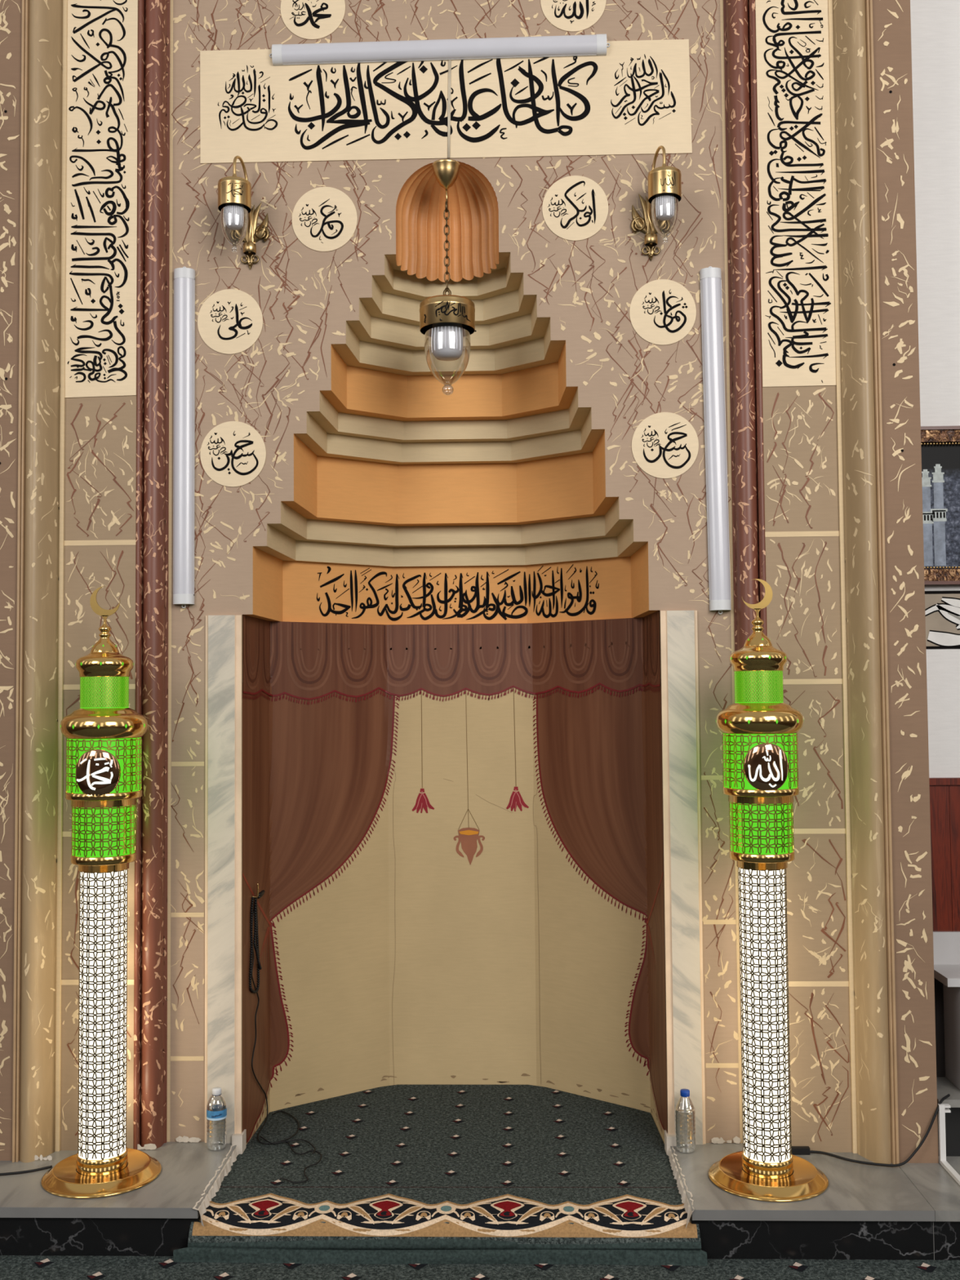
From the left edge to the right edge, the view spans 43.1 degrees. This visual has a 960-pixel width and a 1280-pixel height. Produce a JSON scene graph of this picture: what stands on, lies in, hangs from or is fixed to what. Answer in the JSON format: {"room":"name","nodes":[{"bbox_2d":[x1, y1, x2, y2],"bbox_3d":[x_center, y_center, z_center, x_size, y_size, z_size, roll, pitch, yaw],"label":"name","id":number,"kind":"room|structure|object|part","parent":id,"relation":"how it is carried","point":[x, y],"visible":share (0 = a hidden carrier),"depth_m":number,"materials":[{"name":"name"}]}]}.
{"room":"mosque","nodes":[
{"label":"mosque","id":0,"kind":"room"},
{"bbox_2d":[0,0,22,1160],"bbox_3d":[-2.140,-0.631,4.148,1.146,4.770,0.002,-1,-3,2],"label":"wall","id":1,"kind":"structure","parent":0,"point":[11,11],"depth_m":4.13,"materials":[{"name":"beige paint"}]},
{"bbox_2d":[12,0,29,1162],"bbox_3d":[-1.557,-0.642,4.125,0.021,4.760,0.017,-1,-3,2],"label":"trim","id":2,"kind":"structure","parent":1,"relation":"attached to","point":[25,3],"depth_m":4.10,"materials":[{"name":"beige paint"}]},
{"bbox_2d":[19,0,62,1162],"bbox_3d":[-1.486,-0.641,4.168,0.042,4.760,0.137,-3,-3,43],"label":"pillar","id":3,"kind":"structure","parent":1,"relation":"attached to","point":[42,408],"depth_m":4.13,"materials":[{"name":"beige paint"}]},
{"bbox_2d":[54,0,67,1151],"bbox_3d":[-1.449,-0.639,4.221,0.014,4.760,0.021,-1,-3,2],"label":"trim","id":4,"kind":"structure","parent":1,"relation":"attached to","point":[62,428],"depth_m":4.19,"materials":[{"name":"beige paint"}]},
{"bbox_2d":[166,0,742,1142],"bbox_3d":[-0.112,-0.628,4.262,1.975,4.800,0.001,-1,-3,2],"label":"wall","id":5,"kind":"structure","parent":0,"point":[306,297],"depth_m":4.28,"materials":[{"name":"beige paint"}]},
{"bbox_2d":[60,100,137,1150],"bbox_3d":[-1.323,-0.640,4.215,0.263,4.760,0.001,-1,-3,2],"label":"trim","id":6,"kind":"structure","parent":5,"relation":"attached to","point":[100,435],"depth_m":4.20,"materials":[{"name":"beige paint"}]},
{"bbox_2d":[0,1215,200,1256],"bbox_3d":[-2.066,1.823,3.962,2.458,0.129,0.540,-1,-3,2],"label":"trim","id":7,"kind":"structure","parent":5,"relation":"attached to","point":[107,1237],"depth_m":3.67,"materials":[{"name":"black stone"}]},
{"bbox_2d":[64,0,137,397],"bbox_3d":[-1.328,-1.931,4.270,0.250,2.176,0.004,-1,-3,2],"label":"calligraphy panel","id":8,"kind":"object","parent":5,"relation":"attached to","point":[101,260],"depth_m":4.25,"materials":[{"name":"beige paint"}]},
{"bbox_2d":[0,1142,238,1226],"bbox_3d":[-2.056,1.752,3.957,2.480,0.054,0.575,-1,-3,2],"label":"ledge","id":9,"kind":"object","parent":5,"relation":"attached to","point":[191,1175],"depth_m":3.77,"materials":[{"name":"grey stone"}]},
{"bbox_2d":[0,1165,52,1175],"bbox_3d":[-1.618,1.716,3.910,0.459,0.008,0.050,0,-3,-8],"label":"lamp cord","id":10,"kind":"object","parent":9,"relation":"on","point":[48,1166],"visible":1,"depth_m":3.92,"materials":[{"name":"black plastic"}]},
{"bbox_2d":[40,586,161,1198],"bbox_3d":[-1.220,0.771,3.940,0.370,1.895,0.370,-1,-3,11],"label":"floor lamp","id":11,"kind":"object","parent":9,"relation":"on","point":[104,735],"visible":1,"depth_m":3.86,"materials":[{"name":"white metal"}]},
{"bbox_2d":[206,1087,226,1151],"bbox_3d":[-0.895,1.624,4.128,0.068,0.198,0.068,-1,-3,2],"label":"water bottle","id":12,"kind":"object","parent":9,"relation":"on","point":[217,1112],"visible":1,"depth_m":4.12,"materials":[{"name":"clear plastic"}]},
{"bbox_2d":[133,0,169,1150],"bbox_3d":[-1.145,-0.640,4.255,0.091,4.760,0.095,-1,-3,2],"label":"trim","id":13,"kind":"structure","parent":5,"relation":"attached to","point":[152,534],"depth_m":4.21,"materials":[{"name":"paint"}]},
{"bbox_2d":[173,266,195,608],"bbox_3d":[-1.044,-0.719,4.275,0.073,1.216,0.034,-1,-3,2],"label":"tube light","id":14,"kind":"object","parent":5,"relation":"attached to","point":[184,433],"visible":1,"depth_m":4.26,"materials":[{"name":"white plastic"}]},
{"bbox_2d":[204,615,246,1154],"bbox_3d":[-0.886,0.841,4.221,0.135,1.855,0.060,-1,-3,2],"label":"trim","id":15,"kind":"structure","parent":5,"relation":"attached to","point":[223,727],"depth_m":4.21,"materials":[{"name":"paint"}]},
{"bbox_2d":[197,288,262,354],"bbox_3d":[-0.885,-1.128,4.304,0.233,0.233,0.004,-1,-3,2],"label":"roundel","id":16,"kind":"object","parent":5,"relation":"attached to","point":[230,321],"visible":1,"depth_m":4.30,"materials":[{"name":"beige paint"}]},
{"bbox_2d":[200,421,266,486],"bbox_3d":[-0.870,-0.656,4.283,0.233,0.233,0.004,-1,-3,2],"label":"roundel","id":17,"kind":"object","parent":5,"relation":"attached to","point":[233,453],"visible":1,"depth_m":4.28,"materials":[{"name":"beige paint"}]},
{"bbox_2d":[217,155,269,269],"bbox_3d":[-0.832,-1.503,4.232,0.138,0.372,0.199,-1,-3,11],"label":"wall lantern","id":18,"kind":"object","parent":5,"relation":"attached to","point":[234,192],"visible":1,"depth_m":4.19,"materials":[{"name":"gold metal"}]},
{"bbox_2d":[280,0,345,39],"bbox_3d":[-0.598,-2.262,4.346,0.233,0.233,0.004,-1,-3,2],"label":"roundel","id":19,"kind":"object","parent":5,"relation":"attached to","point":[311,20],"visible":1,"depth_m":4.34,"materials":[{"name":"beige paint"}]},
{"bbox_2d":[292,186,357,251],"bbox_3d":[-0.551,-1.493,4.311,0.233,0.233,0.004,-1,-3,2],"label":"roundel","id":20,"kind":"object","parent":5,"relation":"attached to","point":[325,219],"visible":1,"depth_m":4.31,"materials":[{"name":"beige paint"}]},
{"bbox_2d":[34,1135,741,1160],"bbox_3d":[-0.321,1.707,4.140,2.412,0.026,0.138,0,-3,-2],"label":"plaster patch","id":21,"kind":"object","parent":5,"relation":"attached to","point":[736,1140],"visible":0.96,"depth_m":4.12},
{"bbox_2d":[269,33,609,66],"bbox_3d":[-0.146,-2.098,4.310,1.214,0.073,0.034,-1,-3,2],"label":"tube light","id":22,"kind":"object","parent":5,"relation":"attached to","point":[591,45],"visible":1,"depth_m":4.30,"materials":[{"name":"white plastic"}]},
{"bbox_2d":[200,39,692,163],"bbox_3d":[-0.127,-1.913,4.316,1.747,0.410,0.005,-1,-3,2],"label":"calligraphy panel","id":23,"kind":"object","parent":5,"relation":"attached to","point":[634,98],"depth_m":4.31,"materials":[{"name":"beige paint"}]},
{"bbox_2d":[447,59,451,158],"bbox_3d":[-0.109,-1.887,4.311,0.016,0.360,0.005,-1,-3,2],"label":"power cable","id":24,"kind":"object","parent":23,"relation":"attached to","point":[449,60],"visible":1,"depth_m":4.31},
{"bbox_2d":[385,160,510,282],"bbox_3d":[-0.113,-1.514,4.423,0.446,0.365,0.243,-1,-3,2],"label":"trim","id":25,"kind":"structure","parent":5,"relation":"attached to","point":[473,222],"depth_m":4.44,"materials":[{"name":"paint"}]},
{"bbox_2d":[419,159,475,395],"bbox_3d":[-0.114,-1.263,4.252,0.198,0.820,0.202,-1,-3,2],"label":"pendant lantern","id":26,"kind":"object","parent":5,"relation":"hanging from","point":[448,318],"visible":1,"depth_m":4.21,"materials":[{"name":"gold metal"}]},
{"bbox_3d":[-0.117,-1.560,4.268,0.009,0.054,0.007,-1,-3,2],"label":"rod","id":27,"kind":"part","parent":26,"relation":"part of","materials":[{"name":"gold metal"}]},
{"bbox_3d":[-0.116,-1.368,4.260,0.024,0.347,0.025,2,-4,-45],"label":"chain","id":28,"kind":"part","parent":26,"relation":"part of","materials":[{"name":"brown metal"}]},
{"bbox_3d":[-0.112,-0.872,4.238,0.040,0.037,0.040,-1,-3,2],"label":"glass knob","id":29,"kind":"part","parent":26,"relation":"part of","materials":[{"name":"clear glass"}]},
{"bbox_2d":[372,254,523,301],"bbox_3d":[-0.111,-1.324,4.438,0.536,0.074,0.290,-1,-3,2],"label":"trim","id":30,"kind":"structure","parent":5,"relation":"attached to","point":[502,281],"depth_m":4.50,"materials":[{"name":"beige paint"}]},
{"bbox_2d":[359,274,536,325],"bbox_3d":[-0.109,-1.246,4.459,0.628,0.080,0.338,-1,-3,2],"label":"trim","id":31,"kind":"structure","parent":5,"relation":"attached to","point":[514,304],"depth_m":4.51,"materials":[{"name":"beige paint"}]},
{"bbox_2d":[330,319,565,375],"bbox_3d":[-0.106,-1.081,4.504,0.828,0.083,0.443,-1,-3,2],"label":"trim","id":32,"kind":"structure","parent":5,"relation":"attached to","point":[356,353],"depth_m":4.62,"materials":[{"name":"beige paint"}]},
{"bbox_2d":[346,294,550,350],"bbox_3d":[-0.108,-1.165,4.480,0.722,0.081,0.388,-1,-3,2],"label":"trim","id":33,"kind":"structure","parent":5,"relation":"attached to","point":[527,327],"depth_m":4.56,"materials":[{"name":"beige paint"}]},
{"bbox_2d":[320,341,577,421],"bbox_3d":[-0.105,-0.956,4.529,0.910,0.165,0.503,-1,-3,2],"label":"trim","id":34,"kind":"structure","parent":5,"relation":"attached to","point":[540,389],"depth_m":4.68,"materials":[{"name":"paint"}]},
{"bbox_2d":[293,408,604,464],"bbox_3d":[-0.102,-0.759,4.572,1.094,0.078,0.607,-1,-3,2],"label":"trim","id":35,"kind":"structure","parent":5,"relation":"attached to","point":[584,440],"depth_m":4.76,"materials":[{"name":"beige paint"}]},
{"bbox_2d":[306,387,591,442],"bbox_3d":[-0.103,-0.836,4.550,1.002,0.074,0.556,-1,-3,2],"label":"trim","id":36,"kind":"structure","parent":5,"relation":"attached to","point":[332,421],"depth_m":4.72,"materials":[{"name":"beige paint"}]},
{"bbox_2d":[281,429,617,526],"bbox_3d":[-0.099,-0.599,4.599,1.186,0.239,0.676,-1,-3,2],"label":"trim","id":37,"kind":"structure","parent":5,"relation":"attached to","point":[571,486],"depth_m":4.81,"materials":[{"name":"paint"}]},
{"bbox_2d":[266,497,632,547],"bbox_3d":[-0.097,-0.439,4.621,1.284,0.079,0.734,-1,-3,2],"label":"trim","id":38,"kind":"structure","parent":5,"relation":"attached to","point":[294,525],"depth_m":4.85,"materials":[{"name":"beige paint"}]},
{"bbox_2d":[253,519,648,567],"bbox_3d":[-0.096,-0.359,4.629,1.384,0.079,0.757,-1,-3,2],"label":"trim","id":39,"kind":"structure","parent":5,"relation":"attached to","point":[280,545],"depth_m":4.89,"materials":[{"name":"beige paint"}]},
{"bbox_2d":[245,542,658,624],"bbox_3d":[-0.095,-0.200,4.622,1.460,0.240,0.757,-1,-3,2],"label":"trim","id":40,"kind":"structure","parent":5,"relation":"attached to","point":[287,591],"depth_m":4.86,"materials":[{"name":"paint"}]},
{"bbox_2d":[241,609,667,1144],"bbox_3d":[-0.086,0.857,4.555,1.460,1.878,0.715,-1,-3,2],"label":"wall niche","id":41,"kind":"object","parent":5,"relation":"in","point":[420,963],"visible":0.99,"depth_m":4.88,"materials":[{"name":"beige paint"}]},
{"bbox_2d":[252,883,258,897],"bbox_3d":[-0.804,0.897,4.348,0.025,0.053,0.011,-1,-3,2],"label":"wall hook","id":42,"kind":"object","parent":41,"relation":"attached to","point":[257,884],"visible":1,"depth_m":4.35,"materials":[{"name":"gold metal"}]},
{"bbox_2d":[248,889,265,993],"bbox_3d":[-0.800,1.086,4.351,0.030,0.362,0.127,-1,-3,5],"label":"beads","id":43,"kind":"object","parent":42,"relation":"hanging from","point":[261,893],"visible":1,"depth_m":4.33,"materials":[{"name":"black glass"}]},
{"bbox_2d":[251,903,321,1182],"bbox_3d":[-0.681,1.336,4.232,0.190,0.842,0.692,0,-3,-21],"label":"wire","id":44,"kind":"object","parent":42,"relation":"hanging from","point":[286,1140],"visible":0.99,"depth_m":4.30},
{"bbox_2d":[242,682,399,1142],"bbox_3d":[-0.659,0.981,4.624,0.213,1.634,0.862,-2,-3,36],"label":"curtain","id":45,"kind":"object","parent":41,"relation":"hanging from","point":[315,775],"visible":1,"depth_m":4.67,"materials":[{"name":"brown fabric"}]},
{"bbox_2d":[412,693,434,813],"bbox_3d":[-0.232,0.456,4.933,0.092,0.494,0.001,-1,-3,2],"label":"tassel","id":46,"kind":"object","parent":41,"relation":"attached to","point":[422,801],"visible":1,"depth_m":4.92,"materials":[{"name":"red fabric"}]},
{"bbox_2d":[243,609,660,704],"bbox_3d":[-0.094,0.080,4.587,1.456,0.323,0.719,-1,-3,2],"label":"valance","id":47,"kind":"object","parent":41,"relation":"attached to","point":[304,660],"visible":1,"depth_m":4.84,"materials":[{"name":"brown fabric"}]},
{"bbox_2d":[453,693,484,864],"bbox_3d":[-0.045,0.558,4.923,0.128,0.705,0.001,-1,-3,2],"label":"oil lamp","id":48,"kind":"object","parent":41,"relation":"attached to","point":[468,837],"visible":1,"depth_m":4.91,"materials":[{"name":"brown metal"}]},
{"bbox_3d":[-0.086,0.835,4.912,0.042,0.088,0.001,-1,-3,2],"label":"handle","id":49,"kind":"part","parent":48,"relation":"part of","materials":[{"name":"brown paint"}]},
{"bbox_3d":[-0.045,0.835,4.911,0.088,0.152,0.001,-1,-3,2],"label":"lamp shade","id":50,"kind":"part","parent":48,"relation":"part of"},
{"bbox_3d":[0.002,0.834,4.910,0.038,0.088,0.001,-1,-3,2],"label":"handle","id":51,"kind":"part","parent":48,"relation":"part of","materials":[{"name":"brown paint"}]},
{"bbox_2d":[506,688,528,811],"bbox_3d":[0.150,0.445,4.922,0.092,0.497,0.001,-1,-3,2],"label":"tassel","id":52,"kind":"object","parent":41,"relation":"attached to","point":[516,798],"visible":1,"depth_m":4.91,"materials":[{"name":"red fabric"}]},
{"bbox_2d":[533,680,667,1138],"bbox_3d":[0.511,0.948,4.582,0.196,1.591,0.835,1,-3,-30],"label":"curtain","id":53,"kind":"object","parent":41,"relation":"attached to","point":[599,755],"visible":1,"depth_m":4.66,"materials":[{"name":"brown fabric"}]},
{"bbox_2d":[316,564,599,621],"bbox_3d":[-0.086,-0.193,4.895,1.114,0.220,0.209,-1,-3,2],"label":"inscription","id":54,"kind":"object","parent":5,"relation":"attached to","point":[486,602],"visible":1,"depth_m":4.99,"materials":[{"name":"black paint"}]},
{"bbox_2d":[540,0,606,31],"bbox_3d":[0.332,-2.277,4.319,0.233,0.233,0.004,-1,-3,2],"label":"roundel","id":55,"kind":"object","parent":5,"relation":"attached to","point":[570,15],"visible":1,"depth_m":4.32,"materials":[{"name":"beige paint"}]},
{"bbox_2d":[542,175,608,240],"bbox_3d":[0.336,-1.524,4.286,0.233,0.233,0.004,-1,-3,2],"label":"roundel","id":56,"kind":"object","parent":5,"relation":"attached to","point":[575,207],"visible":1,"depth_m":4.29,"materials":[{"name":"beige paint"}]},
{"bbox_2d":[630,145,681,261],"bbox_3d":[0.617,-1.521,4.196,0.136,0.372,0.202,0,-3,-13],"label":"wall lantern","id":57,"kind":"object","parent":5,"relation":"attached to","point":[664,182],"visible":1,"depth_m":4.15,"materials":[{"name":"gold metal"}]},
{"bbox_2d":[629,279,696,345],"bbox_3d":[0.641,-1.150,4.261,0.233,0.233,0.005,-1,-3,2],"label":"roundel","id":58,"kind":"object","parent":5,"relation":"attached to","point":[663,312],"visible":1,"depth_m":4.26,"materials":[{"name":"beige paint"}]},
{"bbox_2d":[631,412,698,478],"bbox_3d":[0.646,-0.679,4.240,0.233,0.233,0.004,-1,-3,2],"label":"roundel","id":59,"kind":"object","parent":5,"relation":"attached to","point":[665,445],"visible":1,"depth_m":4.24,"materials":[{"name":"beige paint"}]},
{"bbox_2d":[660,610,706,1155],"bbox_3d":[0.692,0.826,4.176,0.135,1.855,0.060,-1,-3,2],"label":"trim","id":60,"kind":"structure","parent":5,"relation":"attached to","point":[684,988],"depth_m":4.16,"materials":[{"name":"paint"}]},
{"bbox_2d":[699,266,731,614],"bbox_3d":[0.819,-0.700,4.220,0.073,1.223,0.034,-1,-3,2],"label":"tube light","id":61,"kind":"object","parent":5,"relation":"attached to","point":[710,277],"visible":1,"depth_m":4.21,"materials":[{"name":"white plastic"}]},
{"bbox_2d":[723,0,767,1124],"bbox_3d":[0.917,-0.660,4.188,0.127,4.760,0.062,-2,-3,28],"label":"trim","id":62,"kind":"structure","parent":5,"relation":"attached to","point":[739,15],"depth_m":4.19,"materials":[{"name":"paint"}]},
{"bbox_2d":[755,0,836,386],"bbox_3d":[1.083,-1.954,4.201,0.250,2.176,0.004,-1,-3,2],"label":"calligraphy panel","id":63,"kind":"object","parent":5,"relation":"attached to","point":[797,270],"depth_m":4.18,"materials":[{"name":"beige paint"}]},
{"bbox_2d":[667,1142,934,1227],"bbox_3d":[0.983,1.723,3.870,0.733,0.054,0.575,-1,-3,2],"label":"trim","id":64,"kind":"structure","parent":5,"relation":"attached to","point":[855,1191],"depth_m":3.70,"materials":[{"name":"grey stone"}]},
{"bbox_2d":[675,1088,696,1153],"bbox_3d":[0.688,1.608,4.071,0.067,0.198,0.067,-1,-3,2],"label":"water bottle","id":65,"kind":"object","parent":64,"relation":"on","point":[683,1092],"visible":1,"depth_m":4.06,"materials":[{"name":"clear plastic"}]},
{"bbox_2d":[707,578,828,1202],"bbox_3d":[0.899,0.750,3.873,0.370,1.896,0.370,-1,-3,11],"label":"floor lamp","id":66,"kind":"object","parent":64,"relation":"on","point":[760,752],"visible":1,"depth_m":3.79,"materials":[{"name":"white metal"}]},
{"bbox_2d":[791,1093,950,1166],"bbox_3d":[1.248,1.598,3.970,0.593,0.203,0.114,-1,-3,5],"label":"lamp cord","id":67,"kind":"object","parent":64,"relation":"on","point":[796,1150],"visible":0.88,"depth_m":3.95,"materials":[{"name":"black plastic"}]},
{"bbox_2d":[791,1146,809,1155],"bbox_3d":[1.062,1.693,4.029,0.060,0.021,0.019,-1,-3,2],"label":"switch","id":68,"kind":"object","parent":67,"relation":"attached to","point":[796,1150],"depth_m":4.02,"materials":[{"name":"black plastic"}]},
{"bbox_2d":[755,12,852,1152],"bbox_3d":[1.099,-0.663,4.146,0.263,4.760,0.001,-1,-3,2],"label":"wall panel","id":69,"kind":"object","parent":5,"relation":"attached to","point":[800,435],"depth_m":4.10,"materials":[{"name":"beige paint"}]},
{"bbox_2d":[690,1217,934,1260],"bbox_3d":[0.994,1.794,3.874,0.714,0.129,0.541,-1,-3,2],"label":"trim","id":70,"kind":"structure","parent":5,"relation":"attached to","point":[721,1239],"depth_m":3.60,"materials":[{"name":"black stone"}]},
{"bbox_2d":[0,1255,959,1279],"bbox_3d":[-0.183,1.705,0.407,8.432,0.001,6.500,-1,-3,2],"label":"floor","id":71,"kind":"structure","parent":0,"point":[11,1267],"depth_m":3.55,"materials":[{"name":"teal carpet"}]},
{"bbox_2d":[173,1084,707,1266],"bbox_3d":[-0.104,1.812,4.228,1.581,0.121,1.275,-1,-3,2],"label":"carpet runner","id":72,"kind":"object","parent":71,"relation":"on","point":[405,1174],"visible":0.99,"depth_m":3.86,"materials":[{"name":"teal carpet"}]},
{"bbox_2d":[872,0,938,1163],"bbox_3d":[1.408,-0.658,4.212,0.129,4.770,0.334,-1,-3,2],"label":"pillar","id":73,"kind":"structure","parent":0,"point":[917,1084],"depth_m":4.03,"materials":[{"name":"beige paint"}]},
{"bbox_2d":[827,0,857,1153],"bbox_3d":[1.226,-0.664,4.145,0.014,4.760,0.021,-1,-3,2],"label":"trim","id":74,"kind":"structure","parent":73,"relation":"attached to","point":[854,1116],"depth_m":4.11,"materials":[{"name":"beige paint"}]},
{"bbox_2d":[832,0,892,1164],"bbox_3d":[1.260,-0.667,4.089,0.042,4.760,0.137,2,-3,-39],"label":"trim","id":75,"kind":"structure","parent":73,"relation":"attached to","point":[851,91],"depth_m":4.04,"materials":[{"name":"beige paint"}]},
{"bbox_2d":[865,0,899,1164],"bbox_3d":[1.328,-0.670,4.043,0.021,4.760,0.017,-1,-3,2],"label":"trim","id":76,"kind":"structure","parent":73,"relation":"attached to","point":[868,3],"depth_m":4.02,"materials":[{"name":"beige paint"}]},
{"bbox_2d":[899,1155,959,1221],"bbox_3d":[2.326,1.700,3.831,1.953,0.031,0.557,-1,-3,2],"label":"trim","id":77,"kind":"structure","parent":73,"relation":"attached to","point":[940,1190],"depth_m":3.76,"materials":[{"name":"grey stone"}]},
{"bbox_2d":[933,931,959,1089],"bbox_3d":[2.156,1.262,4.135,1.300,0.494,0.222,-1,-3,2],"label":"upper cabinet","id":78,"kind":"object","parent":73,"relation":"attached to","point":[946,944],"visible":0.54,"depth_m":4.22,"materials":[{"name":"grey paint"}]},
{"bbox_3d":[2.160,1.336,4.219,1.300,0.354,0.017,-1,-3,2],"label":"panel","id":79,"kind":"part","parent":78,"relation":"part of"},
{"bbox_3d":[1.623,1.336,4.135,0.022,0.354,0.182,-1,-3,2],"label":"panel","id":80,"kind":"part","parent":78,"relation":"part of","materials":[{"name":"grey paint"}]},
{"bbox_2d":[933,1221,959,1260],"bbox_3d":[2.327,1.781,3.836,1.953,0.129,0.540,-1,-3,2],"label":"trim","id":81,"kind":"structure","parent":73,"relation":"attached to","point":[946,1233],"depth_m":3.59,"materials":[{"name":"black stone"}]},
{"bbox_2d":[936,1076,959,1155],"bbox_3d":[2.409,1.600,4.091,1.800,0.190,0.268,-1,-3,2],"label":"trim","id":82,"kind":"structure","parent":73,"relation":"attached to","point":[944,1086],"depth_m":4.00,"materials":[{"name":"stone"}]},
{"bbox_2d":[937,1103,959,1185],"bbox_3d":[1.503,1.595,3.796,0.037,0.189,0.315,-1,-3,2],"label":"cable trunking","id":83,"kind":"object","parent":73,"relation":"attached to","point":[942,1110],"visible":1,"depth_m":3.93,"materials":[{"name":"white plastic"}]},
{"bbox_2d":[910,0,959,777],"bbox_3d":[2.395,-0.571,4.337,2.200,4.950,0.001,-1,-3,2],"label":"wall","id":84,"kind":"structure","parent":0,"point":[935,24],"depth_m":4.39,"materials":[{"name":"white paint"}]},
{"bbox_2d":[920,426,959,585],"bbox_3d":[2.112,-0.484,4.323,1.213,0.566,0.036,-1,-3,2],"label":"picture frame","id":85,"kind":"object","parent":84,"relation":"attached to","point":[940,445],"visible":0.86,"depth_m":4.34,"materials":[{"name":"brown wood"}]},
{"bbox_2d":[921,469,933,566],"bbox_3d":[1.596,-0.437,4.343,0.057,0.348,0.001,-1,-3,2],"label":"print","id":86,"kind":"object","parent":85,"relation":"attached to","point":[927,475],"depth_m":4.34,"materials":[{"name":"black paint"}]},
{"bbox_2d":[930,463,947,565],"bbox_3d":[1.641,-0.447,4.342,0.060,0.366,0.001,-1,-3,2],"label":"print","id":87,"kind":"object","parent":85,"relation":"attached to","point":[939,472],"depth_m":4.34,"materials":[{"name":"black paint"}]},
{"bbox_2d":[924,590,959,648],"bbox_3d":[2.399,-0.079,4.314,2.000,0.208,0.002,-1,-3,2],"label":"calligraphy panel","id":88,"kind":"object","parent":84,"relation":"attached to","point":[942,608],"depth_m":4.33,"materials":[{"name":"beige paint"}]},
{"bbox_2d":[928,777,959,931],"bbox_3d":[2.409,1.166,4.247,2.000,1.372,0.025,-1,-3,2],"label":"trim","id":89,"kind":"structure","parent":84,"relation":"attached to","point":[944,793],"depth_m":4.29,"materials":[{"name":"red wood"}]}
]}

